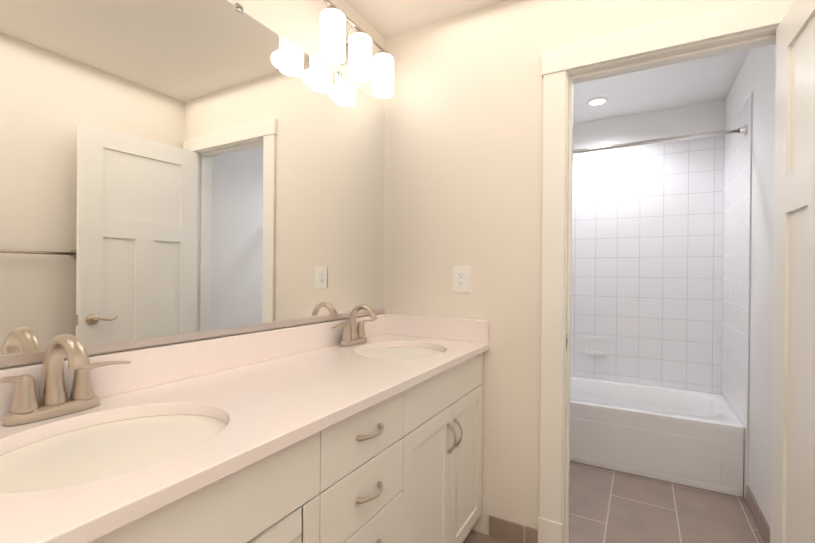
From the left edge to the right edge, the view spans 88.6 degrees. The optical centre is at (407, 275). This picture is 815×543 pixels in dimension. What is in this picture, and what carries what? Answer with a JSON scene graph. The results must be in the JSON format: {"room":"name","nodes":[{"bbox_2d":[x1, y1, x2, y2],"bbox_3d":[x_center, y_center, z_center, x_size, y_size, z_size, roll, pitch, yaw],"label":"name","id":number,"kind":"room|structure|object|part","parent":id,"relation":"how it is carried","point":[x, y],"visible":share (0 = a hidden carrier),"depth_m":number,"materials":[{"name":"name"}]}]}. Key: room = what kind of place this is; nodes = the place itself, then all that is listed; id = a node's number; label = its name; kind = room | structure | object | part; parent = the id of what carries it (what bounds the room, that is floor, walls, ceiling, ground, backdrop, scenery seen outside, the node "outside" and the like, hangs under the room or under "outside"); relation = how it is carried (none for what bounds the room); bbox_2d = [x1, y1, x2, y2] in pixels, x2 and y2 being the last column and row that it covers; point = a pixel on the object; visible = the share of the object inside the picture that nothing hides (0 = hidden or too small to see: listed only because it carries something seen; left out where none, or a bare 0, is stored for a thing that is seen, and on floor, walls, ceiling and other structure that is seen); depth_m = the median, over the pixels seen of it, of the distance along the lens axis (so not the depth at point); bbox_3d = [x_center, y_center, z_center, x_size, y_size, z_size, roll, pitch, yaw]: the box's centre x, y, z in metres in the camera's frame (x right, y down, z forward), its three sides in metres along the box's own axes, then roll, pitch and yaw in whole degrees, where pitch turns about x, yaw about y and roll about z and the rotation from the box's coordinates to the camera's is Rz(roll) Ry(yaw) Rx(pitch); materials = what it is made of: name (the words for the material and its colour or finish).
{"room":"bathroom","nodes":[
{"label":"bathroom","id":0,"kind":"room"},
{"bbox_2d":[0,0,385,369],"bbox_3d":[-0.776,-0.029,1.179,0.120,2.450,2.675,1,0,29],"label":"wall","id":1,"kind":"structure","parent":0,"point":[296,23],"depth_m":1.68,"materials":[{"name":"white paint"}]},
{"bbox_2d":[0,314,383,417],"bbox_3d":[-0.571,0.253,1.396,0.018,0.105,1.860,1,0,29],"label":"backsplash","id":2,"kind":"structure","parent":1,"relation":"attached to","point":[152,366],"depth_m":1.24,"materials":[{"name":"white stone"}]},
{"bbox_2d":[0,0,384,367],"bbox_3d":[-0.570,-0.355,1.404,0.010,1.104,1.832,1,0,29],"label":"mirror","id":3,"kind":"object","parent":1,"relation":"attached to","point":[173,171],"visible":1,"depth_m":1.21,"materials":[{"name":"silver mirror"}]},
{"bbox_2d":[320,0,394,97],"bbox_3d":[-0.235,-0.965,1.832,0.168,0.212,0.560,1,0,29],"label":"vanity light","id":4,"kind":"object","parent":1,"relation":"attached to","point":[333,39],"visible":1,"depth_m":1.77,"materials":[{"name":"white glass"}]},
{"bbox_3d":[-0.296,-0.944,1.654,0.100,0.170,0.100,1,0,29],"label":"lamp shade","id":5,"kind":"part","parent":4,"relation":"part of","materials":[{"name":"white glass"}]},
{"bbox_3d":[-0.205,-0.944,1.815,0.100,0.170,0.100,1,0,29],"label":"lamp shade","id":6,"kind":"part","parent":4,"relation":"part of","materials":[{"name":"white glass"}]},
{"bbox_3d":[-0.115,-0.944,1.977,0.100,0.170,0.100,1,0,29],"label":"lamp shade","id":7,"kind":"part","parent":4,"relation":"part of","materials":[{"name":"white glass"}]},
{"bbox_2d":[345,0,749,123],"bbox_3d":[0.503,-1.274,1.493,2.020,0.060,4.470,1,0,29],"label":"ceiling","id":8,"kind":"structure","parent":0,"point":[702,81],"depth_m":2.62,"materials":[{"name":"white paint"}]},
{"bbox_2d":[586,97,608,105],"bbox_3d":[1.354,-1.237,2.982,0.148,0.010,0.148,1,0,29],"label":"recessed light","id":9,"kind":"object","parent":8,"relation":"in","point":[596,101],"visible":0.98,"depth_m":2.98,"materials":[{"name":"white paint"}]},
{"bbox_2d":[383,0,759,534],"bbox_3d":[0.670,-0.019,1.836,1.760,2.450,0.115,1,0,29],"label":"wall","id":10,"kind":"structure","parent":0,"point":[463,144],"depth_m":1.93,"materials":[{"name":"white paint"}]},
{"bbox_2d":[384,314,488,341],"bbox_3d":[0.130,0.257,2.058,0.556,0.105,0.020,1,0,29],"label":"backsplash","id":11,"kind":"structure","parent":10,"relation":"attached to","point":[464,330],"depth_m":2.04,"materials":[{"name":"white stone"}]},
{"bbox_2d":[453,266,469,292],"bbox_3d":[0.257,0.020,1.997,0.088,0.126,0.008,1,0,29],"label":"outlet","id":12,"kind":"object","parent":10,"relation":"attached to","point":[461,278],"visible":1,"depth_m":1.99,"materials":[{"name":"white plastic"}]},
{"bbox_2d":[489,515,537,538],"bbox_3d":[0.404,1.156,2.054,0.685,0.095,0.011,1,0,29],"label":"baseboard","id":13,"kind":"structure","parent":10,"relation":"attached to","point":[532,532],"depth_m":1.87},
{"bbox_2d":[538,0,793,542],"bbox_3d":[1.006,0.130,1.645,0.921,2.158,0.162,1,0,29],"label":"door frame","id":14,"kind":"structure","parent":10,"relation":"attached to","point":[557,65],"depth_m":1.77,"materials":[{"name":"white paint"}]},
{"bbox_2d":[770,0,814,542],"bbox_3d":[1.108,0.179,1.115,0.142,2.042,0.712,1,0,27],"label":"door leaf","id":15,"kind":"structure","parent":10,"relation":"in","point":[792,512],"depth_m":1.28,"materials":[{"name":"white paint"}]},
{"bbox_2d":[463,461,763,542],"bbox_3d":[0.481,1.235,1.502,2.020,0.060,4.470,1,0,29],"label":"floor","id":16,"kind":"structure","parent":0,"point":[606,505],"depth_m":2.13,"materials":[{"name":"tile"}]},
{"bbox_2d":[68,346,489,542],"bbox_3d":[-0.328,0.770,1.263,0.586,0.860,1.851,1,0,29],"label":"bathroom vanity","id":17,"kind":"object","parent":16,"relation":"on","point":[314,433],"depth_m":1.09,"materials":[{"name":"white paint"}]},
{"bbox_2d":[0,334,489,542],"bbox_3d":[-0.327,0.325,1.259,0.579,0.030,1.860,1,0,29],"label":"countertop","id":18,"kind":"structure","parent":17,"relation":"on","point":[285,398],"depth_m":0.97,"materials":[{"name":"white stone"}]},
{"bbox_2d":[0,334,130,426],"bbox_3d":[-0.737,0.216,0.899,0.150,0.180,0.304,1,0,29],"label":"faucet","id":19,"kind":"object","parent":18,"relation":"on","point":[28,408],"visible":1,"depth_m":0.90,"materials":[{"name":"silver metal"}]},
{"bbox_2d":[0,398,251,517],"bbox_3d":[-0.565,0.408,0.802,0.420,0.162,0.478,1,0,29],"label":"sink","id":20,"kind":"object","parent":18,"relation":"in","point":[36,469],"depth_m":0.81,"materials":[{"name":"white ceramic"}]},
{"bbox_2d":[332,304,376,346],"bbox_3d":[-0.201,0.218,1.855,0.150,0.180,0.304,1,0,29],"label":"faucet","id":21,"kind":"object","parent":18,"relation":"on","point":[352,334],"visible":1,"depth_m":1.85,"materials":[{"name":"silver metal"}]},
{"bbox_2d":[348,342,451,361],"bbox_3d":[-0.029,0.409,1.758,0.420,0.162,0.478,1,0,29],"label":"sink","id":22,"kind":"object","parent":18,"relation":"in","point":[406,351],"depth_m":1.85,"materials":[{"name":"white ceramic"}]},
{"bbox_2d":[570,376,743,496],"bbox_3d":[1.365,1.018,2.984,1.515,0.380,0.765,1,0,29],"label":"bathtub","id":23,"kind":"object","parent":16,"relation":"on","point":[692,438],"visible":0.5,"depth_m":2.54,"materials":[{"name":"white ceramic"}]},
{"bbox_2d":[573,100,725,154],"bbox_3d":[1.594,-0.016,3.373,1.530,2.450,0.120,1,0,29],"label":"wall","id":24,"kind":"structure","parent":0,"point":[690,120],"depth_m":3.16,"materials":[{"name":"white paint"}]},
{"bbox_2d":[571,137,723,393],"bbox_3d":[1.563,-0.036,3.317,1.514,1.890,0.008,1,0,29],"label":"wall tile","id":25,"kind":"structure","parent":24,"relation":"attached to","point":[647,265],"depth_m":3.16,"materials":[{"name":"white tile"}]},
{"bbox_2d":[585,336,607,355],"bbox_3d":[1.502,0.563,3.321,0.167,0.140,0.046,1,0,29],"label":"ceramic soap dish","id":26,"kind":"object","parent":25,"relation":"attached to","point":[596,345],"visible":1,"depth_m":3.33,"materials":[{"name":"white ceramic"}]},
{"bbox_2d":[726,44,775,526],"bbox_3d":[1.939,-0.009,2.220,0.200,2.450,1.795,1,0,29],"label":"wall","id":27,"kind":"structure","parent":0,"point":[756,76],"depth_m":2.03,"materials":[{"name":"white paint"}]},
{"bbox_2d":[721,92,752,500],"bbox_3d":[2.024,0.120,2.587,0.008,2.190,0.832,1,0,29],"label":"wall tile","id":28,"kind":"structure","parent":27,"relation":"attached to","point":[736,295],"depth_m":2.47,"materials":[{"name":"white tile"}]},
{"bbox_2d":[573,124,746,153],"bbox_3d":[1.217,-0.812,2.686,1.513,0.060,0.060,1,0,29],"label":"shower curtain rod","id":29,"kind":"object","parent":28,"relation":"attached to","point":[743,130],"visible":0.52,"depth_m":2.49,"materials":[{"name":"silver metal"}]},
{"bbox_2d":[746,485,769,542],"bbox_3d":[1.600,1.166,1.862,0.020,0.096,0.846,1,0,29],"label":"baseboard","id":30,"kind":"structure","parent":27,"relation":"attached to","point":[763,527],"depth_m":2.00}
]}

